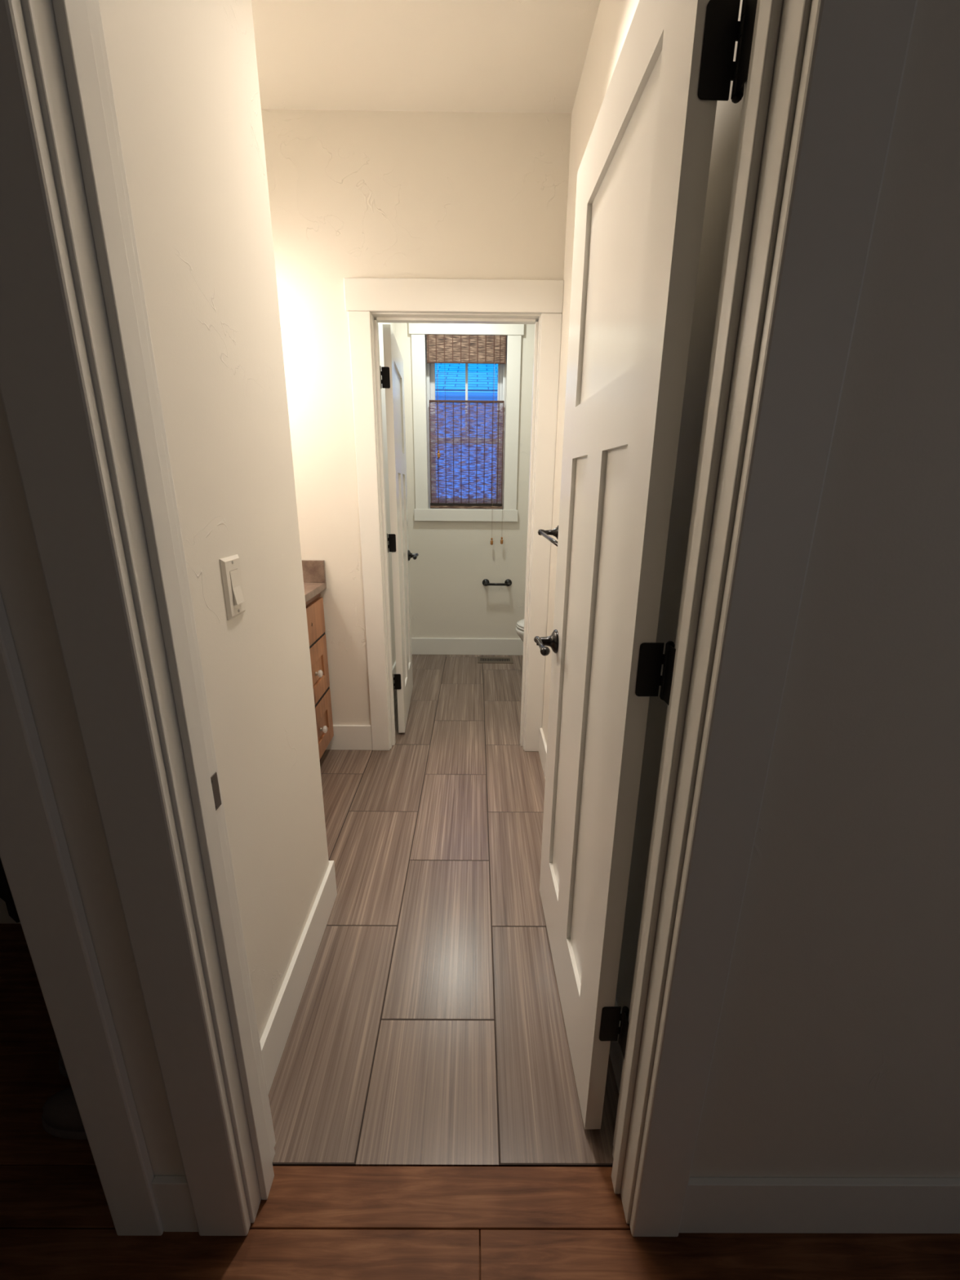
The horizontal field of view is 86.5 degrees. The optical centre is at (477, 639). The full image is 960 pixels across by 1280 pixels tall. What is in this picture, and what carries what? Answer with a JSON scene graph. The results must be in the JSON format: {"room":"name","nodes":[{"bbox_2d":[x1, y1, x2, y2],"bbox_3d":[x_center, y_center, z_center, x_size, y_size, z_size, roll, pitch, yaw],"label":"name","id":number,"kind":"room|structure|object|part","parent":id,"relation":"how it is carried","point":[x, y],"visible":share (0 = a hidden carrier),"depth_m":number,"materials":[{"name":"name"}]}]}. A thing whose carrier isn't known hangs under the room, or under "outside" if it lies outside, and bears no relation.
{"room":"hallway","nodes":[
{"label":"hallway","id":0,"kind":"room"},
{"bbox_2d":[0,897,20,923],"bbox_3d":[-1.762,-0.334,1.010,0.680,2.714,0.697,0,17,0],"label":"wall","id":1,"kind":"structure","parent":0,"point":[5,917],"depth_m":1.61,"materials":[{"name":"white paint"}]},
{"bbox_2d":[98,0,328,1040],"bbox_3d":[-0.952,-0.328,1.014,0.940,2.714,0.697,0,17,0],"label":"wall","id":2,"kind":"structure","parent":0,"point":[184,73],"depth_m":1.00,"materials":[{"name":"white paint"}]},
{"bbox_2d":[219,554,245,620],"bbox_3d":[-0.477,-0.105,1.007,0.014,0.118,0.073,0,17,0],"label":"light switch","id":3,"kind":"object","parent":2,"relation":"attached to","point":[230,569],"visible":1,"depth_m":0.99,"materials":[{"name":"beige plastic"}]},
{"bbox_2d":[259,860,337,1093],"bbox_3d":[-0.607,0.903,1.400,0.253,0.140,0.690,0,17,0],"label":"baseboard","id":4,"kind":"structure","parent":2,"relation":"attached to","point":[273,1039],"depth_m":1.35,"materials":[{"name":"white wood"}]},
{"bbox_2d":[377,322,395,666],"bbox_3d":[-0.645,-0.969,3.168,0.125,2.714,1.508,0,17,0],"label":"wall","id":5,"kind":"structure","parent":0,"point":[380,324],"depth_m":3.29,"materials":[{"name":"white paint"}]},
{"bbox_2d":[392,660,395,680],"bbox_3d":[-0.587,0.267,3.530,0.013,0.140,1.494,0,17,0],"label":"baseboard","id":6,"kind":"structure","parent":5,"relation":"attached to","point":[394,664],"depth_m":3.57,"materials":[{"name":"white wood"}]},
{"bbox_2d":[261,109,571,724],"bbox_3d":[-0.066,-0.732,2.393,2.720,2.714,0.114,0,17,0],"label":"wall","id":7,"kind":"structure","parent":0,"point":[364,194],"depth_m":2.06,"materials":[{"name":"white paint"}]},
{"bbox_2d":[325,724,372,750],"bbox_3d":[-0.887,0.513,2.696,0.659,0.140,0.014,0,17,0],"label":"baseboard","id":8,"kind":"structure","parent":7,"relation":"attached to","point":[346,737],"depth_m":2.69,"materials":[{"name":"white wood"}]},
{"bbox_2d":[379,324,418,733],"bbox_3d":[-0.418,-0.541,2.897,0.101,2.030,0.732,0,17,-1],"label":"door","id":9,"kind":"structure","parent":7,"relation":"in","point":[393,374],"depth_m":2.73,"materials":[{"name":"white wood"}]},
{"bbox_3d":[-0.432,-1.211,2.710,0.015,0.397,0.433,0,17,-3],"label":"recessed panel","id":10,"kind":"part","parent":9,"relation":"part of","materials":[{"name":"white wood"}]},
{"bbox_3d":[-0.432,-0.312,2.835,0.015,1.169,0.158,0,17,-3],"label":"recessed panel","id":11,"kind":"part","parent":9,"relation":"part of","materials":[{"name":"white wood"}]},
{"bbox_3d":[-0.447,-0.392,3.099,0.015,1.169,0.155,0,17,-3],"label":"recessed panel","id":12,"kind":"part","parent":9,"relation":"part of","materials":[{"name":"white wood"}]},
{"bbox_3d":[-0.387,-0.520,3.179,0.026,0.029,0.114,1,17,0],"label":"lever","id":13,"kind":"part","parent":9,"relation":"part of","materials":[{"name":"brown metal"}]},
{"bbox_2d":[343,277,564,314],"bbox_3d":[-0.098,-1.423,2.115,0.902,0.118,0.023,0,17,0],"label":"trim","id":14,"kind":"structure","parent":7,"relation":"attached to","point":[371,295],"depth_m":2.10,"materials":[{"name":"white wood"}]},
{"bbox_2d":[347,311,562,751],"bbox_3d":[-0.103,-0.390,2.426,0.894,2.040,0.018,0,17,0],"label":"trim","id":15,"kind":"structure","parent":7,"relation":"attached to","point":[359,322],"depth_m":2.36,"materials":[{"name":"white wood"}]},
{"bbox_2d":[370,312,541,749],"bbox_3d":[-0.101,-0.415,2.488,0.740,2.053,0.114,0,17,0],"label":"trim","id":16,"kind":"structure","parent":7,"relation":"attached to","point":[375,317],"depth_m":2.33,"materials":[{"name":"white wood"}]},
{"bbox_2d":[251,0,599,113],"bbox_3d":[0.459,-1.760,0.934,5.300,0.100,5.635,0,17,0],"label":"ceiling","id":17,"kind":"structure","parent":0,"point":[422,55],"depth_m":1.69,"materials":[{"name":"white paint"}]},
{"bbox_2d":[395,322,534,638],"bbox_3d":[0.290,-1.195,3.953,2.000,2.714,0.173,0,17,0],"label":"wall","id":18,"kind":"structure","parent":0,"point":[450,599],"depth_m":3.98,"materials":[{"name":"white paint"}]},
{"bbox_2d":[426,334,506,545],"bbox_3d":[-0.081,-1.448,3.805,0.571,1.455,0.084,0,17,0],"label":"bamboo shade","id":19,"kind":"object","parent":18,"relation":"attached to","point":[441,348],"visible":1,"depth_m":3.80,"materials":[{"name":"brown wicker"}]},
{"bbox_3d":[-0.288,-1.696,3.714,0.002,0.600,0.002,0,17,0],"label":"pull cord","id":20,"kind":"part","parent":19,"relation":"part of","materials":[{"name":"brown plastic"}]},
{"bbox_3d":[-0.089,-1.048,3.954,0.556,0.019,0.022,0,17,0],"label":"rail","id":21,"kind":"part","parent":19,"relation":"part of","materials":[{"name":"black wood"}]},
{"bbox_3d":[-0.084,-1.401,3.853,0.550,0.729,0.004,0,17,0],"label":"shade panel","id":22,"kind":"part","parent":19,"relation":"part of","materials":[{"name":"wicker"}]},
{"bbox_3d":[-0.081,-1.751,3.749,0.550,0.014,0.016,0,17,0],"label":"rail","id":23,"kind":"part","parent":19,"relation":"part of","materials":[{"name":"brown wood"}]},
{"bbox_3d":[0.115,-1.384,3.793,0.002,1.235,0.002,0,17,0],"label":"pull cord","id":24,"kind":"part","parent":19,"relation":"part of","materials":[{"name":"white fabric"}]},
{"bbox_3d":[0.193,-1.387,3.792,0.002,1.228,0.002,0,17,0],"label":"pull cord","id":25,"kind":"part","parent":19,"relation":"part of","materials":[{"name":"white fabric"}]},
{"bbox_2d":[426,337,506,508],"bbox_3d":[-0.087,-1.609,3.875,0.581,1.191,0.078,0,17,0],"label":"window","id":26,"kind":"structure","parent":18,"relation":"attached to","point":[430,367],"depth_m":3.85,"materials":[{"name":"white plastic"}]},
{"bbox_3d":[-0.089,-1.295,3.953,0.537,0.500,0.027,0,17,0],"label":"sash","id":27,"kind":"part","parent":26,"relation":"part of","materials":[{"name":"white plastic"}]},
{"bbox_3d":[-0.085,-1.833,3.822,0.537,0.686,0.025,0,17,0],"label":"sash","id":28,"kind":"part","parent":26,"relation":"part of","materials":[{"name":"white plastic"}]},
{"bbox_2d":[411,637,523,655],"bbox_3d":[0.252,0.058,4.256,1.695,0.140,0.014,0,17,0],"label":"baseboard","id":29,"kind":"structure","parent":18,"relation":"attached to","point":[513,646],"depth_m":4.25,"materials":[{"name":"white wood"}]},
{"bbox_2d":[482,578,511,586],"bbox_3d":[0.156,-0.451,4.074,0.238,0.058,0.072,0,17,0],"label":"paper holder","id":30,"kind":"object","parent":18,"relation":"attached to","point":[486,582],"visible":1,"depth_m":4.05,"materials":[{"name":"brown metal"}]},
{"bbox_3d":[0.066,-0.452,4.073,0.058,0.058,0.072,0,17,0],"label":"post","id":31,"kind":"part","parent":30,"relation":"part of","materials":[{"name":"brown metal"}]},
{"bbox_3d":[0.246,-0.451,4.074,0.058,0.058,0.072,0,17,0],"label":"post","id":32,"kind":"part","parent":30,"relation":"part of","materials":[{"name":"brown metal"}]},
{"bbox_2d":[0,0,959,1177],"bbox_3d":[0.449,-0.202,0.635,5.100,2.714,0.107,0,17,0],"label":"wall","id":33,"kind":"structure","parent":0,"point":[837,1052],"depth_m":0.70,"materials":[{"name":"white paint"}]},
{"bbox_2d":[0,591,164,1235],"bbox_3d":[-1.071,0.055,0.697,1.005,2.160,0.129,0,17,0],"label":"trim","id":34,"kind":"structure","parent":33,"relation":"attached to","point":[35,856],"depth_m":0.76,"materials":[{"name":"white wood"}]},
{"bbox_2d":[151,1175,198,1231],"bbox_3d":[-0.553,1.041,0.942,0.068,0.139,0.012,0,17,0],"label":"baseboard","id":35,"kind":"structure","parent":33,"relation":"attached to","point":[171,1193],"depth_m":0.93,"materials":[{"name":"white wood"}]},
{"bbox_2d":[210,772,221,810],"bbox_3d":[-0.415,0.242,0.805,0.003,0.059,0.030,0,17,0],"label":"strike plate","id":36,"kind":"object","parent":33,"relation":"attached to","point":[215,784],"visible":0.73,"depth_m":0.81,"materials":[{"name":"grey metal"}]},
{"bbox_2d":[20,0,812,1223],"bbox_3d":[-0.062,0.111,0.728,0.743,2.053,0.107,0,17,0],"label":"trim","id":37,"kind":"structure","parent":33,"relation":"attached to","point":[64,37],"depth_m":0.63,"materials":[{"name":"white wood"}]},
{"bbox_2d":[0,0,917,1236],"bbox_3d":[-0.062,0.078,0.650,0.913,2.160,0.022,0,17,0],"label":"trim","id":38,"kind":"structure","parent":33,"relation":"attached to","point":[855,53],"depth_m":0.59,"materials":[{"name":"white wood"}]},
{"bbox_2d":[679,1177,959,1233],"bbox_3d":[1.682,1.058,0.953,2.611,0.139,0.012,0,17,0],"label":"baseboard","id":39,"kind":"structure","parent":33,"relation":"attached to","point":[758,1205],"depth_m":0.94,"materials":[{"name":"white wood"}]},
{"bbox_2d":[0,654,959,1279],"bbox_3d":[0.435,0.917,1.734,5.300,0.060,5.635,0,17,0],"label":"floor","id":40,"kind":"structure","parent":0,"point":[428,1028],"depth_m":1.17,"materials":[{"name":"wood"}]},
{"bbox_2d":[41,1087,87,1139],"bbox_3d":[-0.818,1.008,1.113,0.271,0.100,0.082,0,17,0],"label":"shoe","id":41,"kind":"object","parent":40,"relation":"on","point":[60,1117],"visible":0.3,"depth_m":1.09,"materials":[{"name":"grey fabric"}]},
{"bbox_2d":[305,593,333,759],"bbox_3d":[-1.016,0.311,2.105,0.591,0.864,0.999,0,17,0],"label":"vanity cabinet","id":42,"kind":"object","parent":40,"relation":"on","point":[314,606],"visible":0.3,"depth_m":2.44,"materials":[{"name":"brown wood"}]},
{"bbox_3d":[-0.762,-0.086,1.987,0.008,0.031,0.990,0,17,0],"label":"recessed rail","id":43,"kind":"part","parent":42,"relation":"part of","materials":[{"name":"brown wood"}]},
{"bbox_2d":[302,560,326,602],"bbox_3d":[-1.018,-0.170,1.962,0.577,0.138,1.026,0,17,0],"label":"countertop","id":44,"kind":"structure","parent":42,"relation":"on","point":[313,571],"depth_m":2.42,"materials":[{"name":"beige stone"}]},
{"bbox_3d":[-0.758,-0.071,2.309,0.019,0.173,0.379,0,17,0],"label":"drawer","id":45,"kind":"part","parent":42,"relation":"part of","materials":[{"name":"brown wood"}]},
{"bbox_3d":[-0.764,0.155,2.377,0.011,0.096,0.227,0,17,0],"label":"inset panel","id":46,"kind":"part","parent":42,"relation":"part of","materials":[{"name":"brown wood"}]},
{"bbox_3d":[-0.760,0.155,2.377,0.019,0.272,0.379,0,17,0],"label":"drawer","id":47,"kind":"part","parent":42,"relation":"part of","materials":[{"name":"brown wood"}]},
{"bbox_3d":[-0.766,0.428,2.458,0.011,0.090,0.227,0,17,0],"label":"inset panel","id":48,"kind":"part","parent":42,"relation":"part of","materials":[{"name":"brown wood"}]},
{"bbox_3d":[-0.762,0.428,2.458,0.019,0.266,0.379,0,17,0],"label":"drawer","id":49,"kind":"part","parent":42,"relation":"part of","materials":[{"name":"brown wood"}]},
{"bbox_2d":[477,656,513,663],"bbox_3d":[0.142,0.162,4.143,0.286,0.004,0.155,0,17,0],"label":"floor vent","id":50,"kind":"object","parent":40,"relation":"in","point":[496,660],"visible":1,"depth_m":4.14,"materials":[{"name":"brown metal"}]},
{"bbox_2d":[515,618,524,641],"bbox_3d":[0.676,-0.073,3.633,0.815,0.755,0.460,0,17,0],"label":"toilet","id":51,"kind":"object","parent":40,"relation":"on","point":[519,628],"visible":0.08,"depth_m":3.58,"materials":[{"name":"white ceramic"}]},
{"bbox_3d":[0.584,0.101,3.684,0.635,0.390,0.366,0,17,0],"label":"bowl","id":52,"kind":"part","parent":51,"relation":"part of","materials":[{"name":"white ceramic"}]},
{"bbox_3d":[0.539,-0.099,3.625,0.530,0.016,0.360,0,17,0],"label":"seat","id":53,"kind":"part","parent":51,"relation":"part of","materials":[{"name":"white ceramic"}]},
{"bbox_3d":[0.540,-0.118,3.619,0.527,0.022,0.356,0,17,0],"label":"lid","id":54,"kind":"part","parent":51,"relation":"part of","materials":[{"name":"white ceramic"}]},
{"bbox_2d":[542,0,745,1021],"bbox_3d":[0.407,-0.465,1.514,0.115,2.714,1.727,0,17,0],"label":"wall","id":55,"kind":"structure","parent":0,"point":[614,18],"depth_m":1.00,"materials":[{"name":"white paint"}]},
{"bbox_2d":[537,525,558,546],"bbox_3d":[0.302,-0.373,1.893,0.090,0.061,0.661,0,17,0],"label":"towel bar","id":56,"kind":"object","parent":55,"relation":"attached to","point":[554,532],"visible":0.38,"depth_m":2.16,"materials":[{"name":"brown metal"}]},
{"bbox_3d":[0.301,-0.459,2.180,0.090,0.061,0.061,0,17,0],"label":"post","id":57,"kind":"part","parent":56,"relation":"part of","materials":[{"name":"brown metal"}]},
{"bbox_3d":[0.270,-0.374,1.893,0.015,0.015,0.600,0,17,0],"label":"rail","id":58,"kind":"part","parent":56,"relation":"part of","materials":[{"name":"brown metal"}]},
{"bbox_2d":[538,728,623,1093],"bbox_3d":[0.332,0.768,1.882,0.013,0.140,1.687,0,17,0],"label":"baseboard","id":59,"kind":"structure","parent":55,"relation":"attached to","point":[615,1052],"depth_m":1.23,"materials":[{"name":"white wood"}]},
{"bbox_2d":[533,0,757,1129],"bbox_3d":[0.249,-0.005,1.123,0.162,2.030,0.731,0,17,-2],"label":"door","id":60,"kind":"structure","parent":55,"relation":"in","point":[642,173],"depth_m":0.89,"materials":[{"name":"white wood"}]},
{"bbox_3d":[0.176,0.016,1.399,0.026,0.029,0.114,-1,17,-5],"label":"lever","id":61,"kind":"part","parent":60,"relation":"part of","materials":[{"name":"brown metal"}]},
{"bbox_3d":[0.243,0.145,1.325,0.015,1.169,0.155,0,17,-2],"label":"recessed panel","id":62,"kind":"part","parent":60,"relation":"part of","materials":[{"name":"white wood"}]},
{"bbox_3d":[0.251,0.224,1.060,0.015,1.169,0.158,0,17,-2],"label":"recessed panel","id":63,"kind":"part","parent":60,"relation":"part of","materials":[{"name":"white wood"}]},
{"bbox_3d":[0.255,-0.675,0.935,0.015,0.397,0.433,0,17,-2],"label":"recessed panel","id":64,"kind":"part","parent":60,"relation":"part of","materials":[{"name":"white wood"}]},
{"bbox_3d":[-1.287,-0.732,0.874,1.384,0.025,0.026,0,17,0],"label":"closet rod","id":65,"kind":"object","parent":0,"visible":0},
{"bbox_2d":[0,857,19,922],"bbox_3d":[-1.024,-0.078,1.062,0.499,1.407,0.255,0,17,0],"label":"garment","id":66,"kind":"object","parent":65,"relation":"hanging from","point":[6,895],"visible":0.02,"depth_m":1.13,"materials":[{"name":"black fabric"}]}
]}

